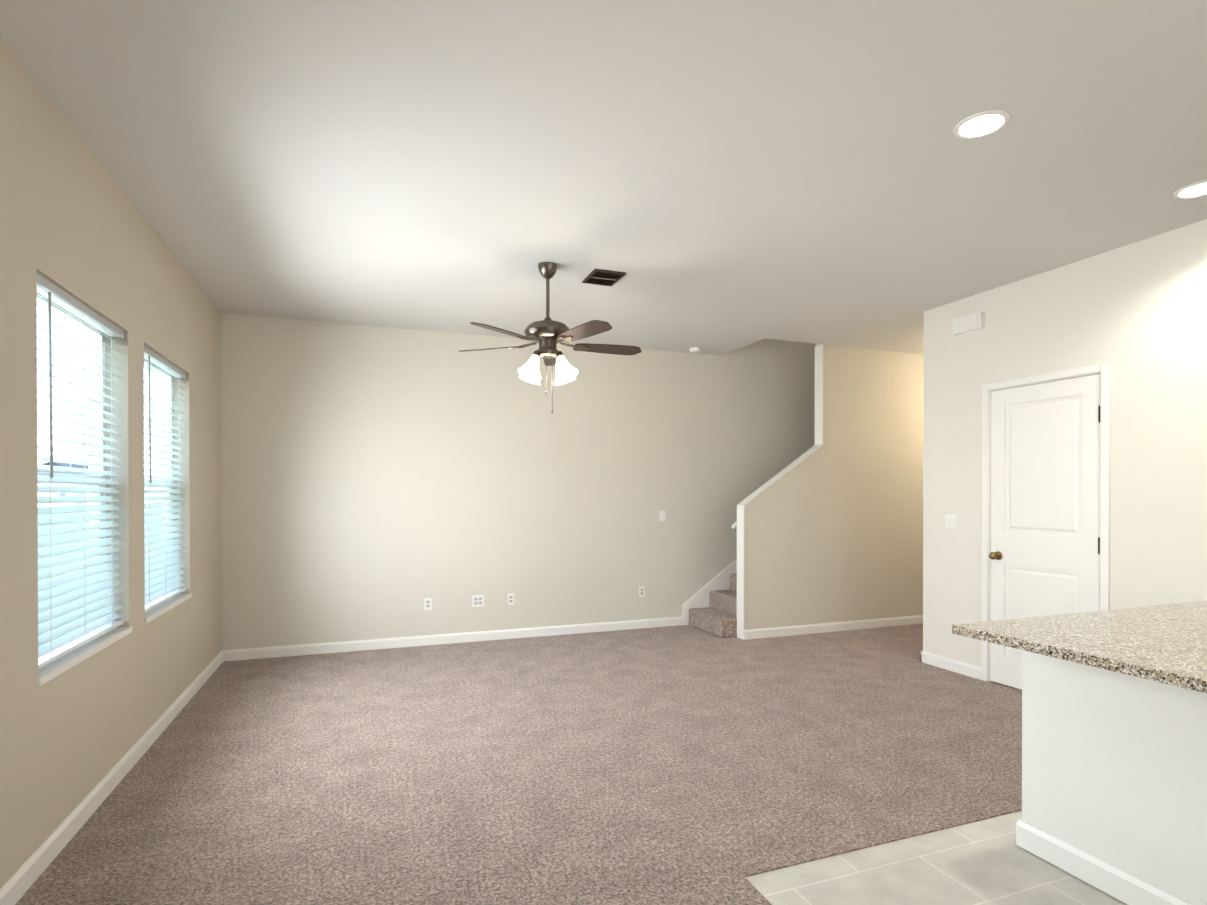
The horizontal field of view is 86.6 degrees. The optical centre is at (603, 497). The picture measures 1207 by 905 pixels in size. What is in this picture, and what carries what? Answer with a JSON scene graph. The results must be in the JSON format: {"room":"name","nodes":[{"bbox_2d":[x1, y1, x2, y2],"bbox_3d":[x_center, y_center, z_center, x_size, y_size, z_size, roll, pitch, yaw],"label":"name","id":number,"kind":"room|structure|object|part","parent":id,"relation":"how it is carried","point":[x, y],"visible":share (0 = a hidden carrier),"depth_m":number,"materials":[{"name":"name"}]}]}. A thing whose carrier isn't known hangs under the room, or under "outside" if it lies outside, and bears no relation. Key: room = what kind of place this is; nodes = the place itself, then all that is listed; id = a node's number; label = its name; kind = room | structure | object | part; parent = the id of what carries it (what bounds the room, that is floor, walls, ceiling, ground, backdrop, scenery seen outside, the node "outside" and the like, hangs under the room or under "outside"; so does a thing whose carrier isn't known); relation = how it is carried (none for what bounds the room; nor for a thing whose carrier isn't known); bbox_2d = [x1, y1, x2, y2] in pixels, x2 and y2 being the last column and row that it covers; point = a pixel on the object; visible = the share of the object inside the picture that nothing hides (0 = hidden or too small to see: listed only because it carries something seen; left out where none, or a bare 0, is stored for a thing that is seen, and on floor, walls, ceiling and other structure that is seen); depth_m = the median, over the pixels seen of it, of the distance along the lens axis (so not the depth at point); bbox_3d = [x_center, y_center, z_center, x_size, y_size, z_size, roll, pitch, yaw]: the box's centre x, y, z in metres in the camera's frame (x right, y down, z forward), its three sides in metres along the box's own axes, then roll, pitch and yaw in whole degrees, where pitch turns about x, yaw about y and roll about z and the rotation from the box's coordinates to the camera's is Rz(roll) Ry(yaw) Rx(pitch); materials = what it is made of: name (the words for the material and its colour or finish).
{"room":"empty living room","nodes":[
{"label":"empty living room","id":0,"kind":"room"},
{"bbox_2d":[0,37,221,888],"bbox_3d":[-2.000,-0.075,1.777,0.140,3.050,8.390,0,0,-20],"label":"wall","id":1,"kind":"structure","parent":0,"point":[74,223],"depth_m":2.93,"materials":[{"name":"paint"}]},
{"bbox_2d":[37,292,105,626],"bbox_3d":[-2.480,-0.088,2.900,0.060,1.595,1.010,0,0,-20],"label":"window","id":2,"kind":"structure","parent":1,"relation":"in","point":[59,312],"depth_m":3.32,"materials":[{"name":"glass"}]},
{"bbox_2d":[37,273,125,668],"bbox_3d":[-2.395,-0.106,2.932,0.081,1.555,1.006,0,0,-20],"label":"window blinds","id":3,"kind":"object","parent":2,"relation":"attached to","point":[74,615],"visible":0.73,"depth_m":2.90,"materials":[{"name":"plastic"}]},
{"bbox_2d":[37,626,131,685],"bbox_3d":[-2.399,0.707,2.934,0.111,0.030,1.034,0,0,-20],"label":"sill","id":4,"kind":"structure","parent":1,"relation":"attached to","point":[56,667],"depth_m":2.85,"materials":[{"name":"white wood"}]},
{"bbox_2d":[0,650,223,904],"bbox_3d":[-1.927,1.402,1.811,0.015,0.095,8.110,0,0,-20],"label":"baseboard","id":5,"kind":"structure","parent":1,"relation":"attached to","point":[30,871],"depth_m":2.92,"materials":[{"name":"white wood"}]},
{"bbox_2d":[144,358,172,604],"bbox_3d":[-2.920,-0.094,4.086,0.060,1.595,1.000,0,0,-20],"label":"window","id":6,"kind":"structure","parent":1,"relation":"in","point":[164,388],"depth_m":4.51,"materials":[{"name":"glass"}]},
{"bbox_2d":[144,345,186,611],"bbox_3d":[-2.835,-0.112,4.118,0.081,1.555,0.996,0,0,-20],"label":"window blinds","id":7,"kind":"object","parent":6,"relation":"attached to","point":[163,572],"visible":0.71,"depth_m":4.12,"materials":[{"name":"plastic"}]},
{"bbox_2d":[144,593,191,623],"bbox_3d":[-2.839,0.701,4.120,0.111,0.030,1.024,0,0,-20],"label":"sill","id":8,"kind":"structure","parent":1,"relation":"attached to","point":[162,608],"depth_m":4.08,"materials":[{"name":"white wood"}]},
{"bbox_2d":[15,624,1021,904],"bbox_3d":[1.948,1.518,3.248,8.560,0.150,8.390,0,0,-20],"label":"floor carpet","id":9,"kind":"object","parent":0,"point":[673,766],"visible":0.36,"depth_m":3.35,"materials":[{"name":"brown carpet"}]},
{"bbox_2d":[689,573,736,637],"bbox_3d":[2.690,0.220,7.433,3.445,2.405,0.729,0,0,-20],"label":"stairs","id":10,"kind":"structure","parent":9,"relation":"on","point":[717,616],"depth_m":6.87,"materials":[{"name":"brown carpet"}]},
{"bbox_2d":[221,313,815,649],"bbox_3d":[0.514,-1.401,7.102,8.560,5.650,0.140,0,0,-20],"label":"wall","id":11,"kind":"structure","parent":0,"point":[380,482],"depth_m":6.36,"materials":[{"name":"paint"}]},
{"bbox_2d":[424,598,431,609],"bbox_3d":[-1.701,1.029,6.213,0.070,0.115,0.010,0,0,-20],"label":"electrical outlet","id":12,"kind":"object","parent":11,"relation":"attached to","point":[427,603],"visible":1,"depth_m":6.21,"materials":[{"name":"white plastic"}]},
{"bbox_2d":[224,616,682,660],"bbox_3d":[-1.213,1.380,6.393,4.480,0.095,0.015,0,0,-20],"label":"baseboard","id":13,"kind":"structure","parent":11,"relation":"attached to","point":[372,644],"depth_m":6.24,"materials":[{"name":"white wood"}]},
{"bbox_2d":[472,595,483,606],"bbox_3d":[-1.248,1.028,6.381,0.116,0.115,0.010,0,0,-20],"label":"electrical outlet","id":14,"kind":"object","parent":11,"relation":"attached to","point":[477,600],"visible":1,"depth_m":6.38,"materials":[{"name":"white plastic"}]},
{"bbox_2d":[507,593,513,604],"bbox_3d":[-0.938,1.027,6.496,0.070,0.115,0.010,0,0,-20],"label":"electrical outlet","id":15,"kind":"object","parent":11,"relation":"attached to","point":[510,598],"visible":1,"depth_m":6.49,"materials":[{"name":"white plastic"}]},
{"bbox_2d":[639,586,644,596],"bbox_3d":[0.419,1.025,6.998,0.070,0.115,0.010,0,0,-20],"label":"electrical outlet","id":16,"kind":"object","parent":11,"relation":"attached to","point":[641,591],"visible":1,"depth_m":7.00,"materials":[{"name":"white plastic"}]},
{"bbox_2d":[659,511,665,520],"bbox_3d":[0.651,0.203,7.079,0.080,0.115,0.012,0,0,-20],"label":"light switch","id":17,"kind":"object","parent":11,"relation":"attached to","point":[662,515],"visible":1,"depth_m":7.08,"materials":[{"name":"white plastic"}]},
{"bbox_2d":[683,559,736,624],"bbox_3d":[2.655,-0.011,7.819,3.770,2.864,0.015,0,0,-20],"label":"trim","id":18,"kind":"structure","parent":11,"relation":"attached to","point":[701,597],"depth_m":7.27,"materials":[{"name":"white wood"}]},
{"bbox_2d":[0,0,1206,355],"bbox_3d":[1.948,-2.907,3.227,8.560,2.600,8.390,0,0,-20],"label":"ceiling","id":19,"kind":"structure","parent":0,"point":[716,176],"depth_m":2.95,"materials":[{"name":"paint"}]},
{"bbox_2d":[459,262,641,412],"bbox_3d":[-0.330,-1.098,4.459,1.283,1.030,1.331,0,0,-20],"label":"ceiling fan","id":20,"kind":"object","parent":19,"relation":"hanging from","point":[547,333],"visible":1,"depth_m":4.37,"materials":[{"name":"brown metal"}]},
{"bbox_3d":[-0.764,-1.063,4.572,0.499,0.039,0.413,0,0,-20],"label":"blade","id":21,"kind":"part","parent":20,"relation":"part of","materials":[{"name":"brown wood"}]},
{"bbox_3d":[-0.611,-1.061,4.118,0.518,0.039,0.384,0,0,-20],"label":"blade","id":22,"kind":"part","parent":20,"relation":"part of","materials":[{"name":"brown wood"}]},
{"bbox_3d":[-0.387,-1.292,4.445,0.324,0.642,0.324,0,0,-20],"label":"motor","id":23,"kind":"part","parent":20,"relation":"part of","materials":[{"name":"grey metal"}]},
{"bbox_3d":[-0.374,-1.064,4.843,0.267,0.039,0.579,0,0,-20],"label":"blade","id":24,"kind":"part","parent":20,"relation":"part of","materials":[{"name":"grey metal"}]},
{"bbox_3d":[-0.137,-1.061,4.136,0.234,0.039,0.591,0,0,-20],"label":"blade","id":25,"kind":"part","parent":20,"relation":"part of","materials":[{"name":"brown wood"}]},
{"bbox_3d":[-0.010,-1.063,4.564,0.610,0.039,0.150,0,0,-20],"label":"blade","id":26,"kind":"part","parent":20,"relation":"part of","materials":[{"name":"brown wood"}]},
{"bbox_2d":[582,269,625,286],"bbox_3d":[0.001,-1.607,4.687,0.236,0.013,0.290,0,0,-20],"label":"ceiling vent","id":27,"kind":"object","parent":19,"relation":"in","point":[603,277],"visible":0.98,"depth_m":4.66,"materials":[{"name":"brown metal"}]},
{"bbox_2d":[689,347,700,352],"bbox_3d":[0.998,-1.607,6.978,0.124,0.036,0.124,0,0,-20],"label":"smoke detector","id":28,"kind":"object","parent":19,"relation":"attached to","point":[695,349],"visible":1,"depth_m":6.94,"materials":[{"name":"white plastic"}]},
{"bbox_2d":[954,110,1009,138],"bbox_3d":[1.623,-1.601,2.755,0.208,0.008,0.208,0,0,-20],"label":"recessed light","id":29,"kind":"object","parent":19,"relation":"in","point":[981,124],"visible":1,"depth_m":2.75,"materials":[{"name":"white plastic"}]},
{"bbox_2d":[1173,180,1206,198],"bbox_3d":[3.104,-1.603,3.336,0.208,0.008,0.208,0,0,-20],"label":"recessed light","id":30,"kind":"object","parent":19,"relation":"in","point":[1199,189],"visible":1,"depth_m":3.36,"materials":[{"name":"white plastic"}]},
{"bbox_2d":[744,344,923,629],"bbox_3d":[3.048,-1.401,7.108,3.523,5.650,0.110,0,0,-20],"label":"wall","id":31,"kind":"structure","parent":0,"point":[834,527],"depth_m":6.91,"materials":[{"name":"paint"}]},
{"bbox_2d":[737,344,822,639],"bbox_3d":[1.843,-0.099,6.668,0.977,3.050,0.126,0,0,-20],"label":"trim","id":32,"kind":"structure","parent":31,"relation":"attached to","point":[774,479],"depth_m":6.58,"materials":[{"name":"white wood"}]},
{"bbox_2d":[744,615,922,639],"bbox_3d":[3.070,1.377,7.063,3.523,0.095,0.015,0,0,-20],"label":"baseboard","id":33,"kind":"structure","parent":31,"relation":"attached to","point":[917,619],"depth_m":6.81,"materials":[{"name":"white wood"}]},
{"bbox_2d":[923,308,934,653],"bbox_3d":[3.997,-0.095,5.968,2.540,3.050,0.120,0,0,-20],"label":"wall","id":34,"kind":"structure","parent":0,"point":[929,315],"depth_m":5.52,"materials":[{"name":"paint"}]},
{"bbox_2d":[745,811,1126,904],"bbox_3d":[3.977,1.529,1.627,5.880,0.144,3.940,0,0,-20],"label":"floor","id":35,"kind":"structure","parent":0,"point":[988,861],"depth_m":2.46,"materials":[{"name":"beige tile"}]},
{"bbox_2d":[1016,653,1206,904],"bbox_3d":[3.280,1.007,1.334,1.970,0.890,3.560,0,0,-20],"label":"base cabinet","id":36,"kind":"object","parent":35,"relation":"on","point":[1114,753],"depth_m":2.33,"materials":[{"name":"paint"}]},
{"bbox_2d":[952,601,1206,696],"bbox_3d":[3.128,0.541,1.313,2.298,0.038,3.630,0,0,-20],"label":"countertop","id":37,"kind":"structure","parent":36,"relation":"on","point":[1162,644],"depth_m":2.37,"materials":[{"name":"beige stone"}]},
{"bbox_2d":[935,219,1206,666],"bbox_3d":[3.216,-0.088,4.595,0.120,3.050,1.890,0,0,-20],"label":"wall","id":38,"kind":"structure","parent":0,"point":[1134,314],"depth_m":4.13,"materials":[{"name":"paint"}]},
{"bbox_2d":[920,651,980,679],"bbox_3d":[2.883,1.386,5.308,0.015,0.095,0.555,0,0,-20],"label":"baseboard","id":39,"kind":"structure","parent":38,"relation":"attached to","point":[956,666],"depth_m":5.30,"materials":[{"name":"white wood"}]},
{"bbox_2d":[945,515,956,528],"bbox_3d":[2.880,0.198,5.314,0.012,0.115,0.116,0,0,-20],"label":"light switch","id":40,"kind":"object","parent":38,"relation":"attached to","point":[950,521],"visible":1,"depth_m":5.31,"materials":[{"name":"white plastic"}]},
{"bbox_2d":[953,311,984,334],"bbox_3d":[2.921,-1.396,5.136,0.053,0.124,0.250,0,0,-20],"label":"door chime","id":41,"kind":"object","parent":38,"relation":"attached to","point":[969,323],"visible":1,"depth_m":5.10,"materials":[{"name":"white plastic"}]},
{"bbox_2d":[989,374,1100,689],"bbox_3d":[3.133,0.300,4.599,0.110,2.248,0.808,0,0,-20],"label":"door","id":42,"kind":"structure","parent":38,"relation":"in","point":[1044,556],"depth_m":4.60,"materials":[{"name":"white wood"}]},
{"bbox_3d":[2.998,0.445,4.912,0.075,0.066,0.066,0,0,-20],"label":"knob","id":43,"kind":"part","parent":42,"relation":"part of","materials":[{"name":"brown metal"}]},
{"bbox_3d":[3.281,0.318,4.235,0.020,1.856,0.022,0,0,-20],"label":"door hinge","id":44,"kind":"part","parent":42,"relation":"part of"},
{"bbox_2d":[981,362,1109,681],"bbox_3d":[3.194,0.274,4.632,0.136,2.324,0.918,0,0,-20],"label":"door frame","id":45,"kind":"structure","parent":38,"relation":"attached to","point":[1103,369],"depth_m":4.58,"materials":[{"name":"white wood"}]},
{"label":"outside","id":46,"kind":"structure","parent":0,"visible":0},
{"bbox_2d":[38,507,161,591],"bbox_3d":[-77.663,1.715,35.113,118.570,0.150,200.000,0,0,-20],"label":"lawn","id":47,"kind":"structure","parent":46,"point":[62,514],"depth_m":30.65,"materials":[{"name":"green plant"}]},
{"bbox_2d":[38,461,144,506],"bbox_3d":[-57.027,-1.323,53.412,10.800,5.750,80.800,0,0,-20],"label":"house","id":48,"kind":"structure","parent":47,"relation":"on","point":[63,494],"depth_m":69.96,"materials":[{"name":"white"}]}
]}

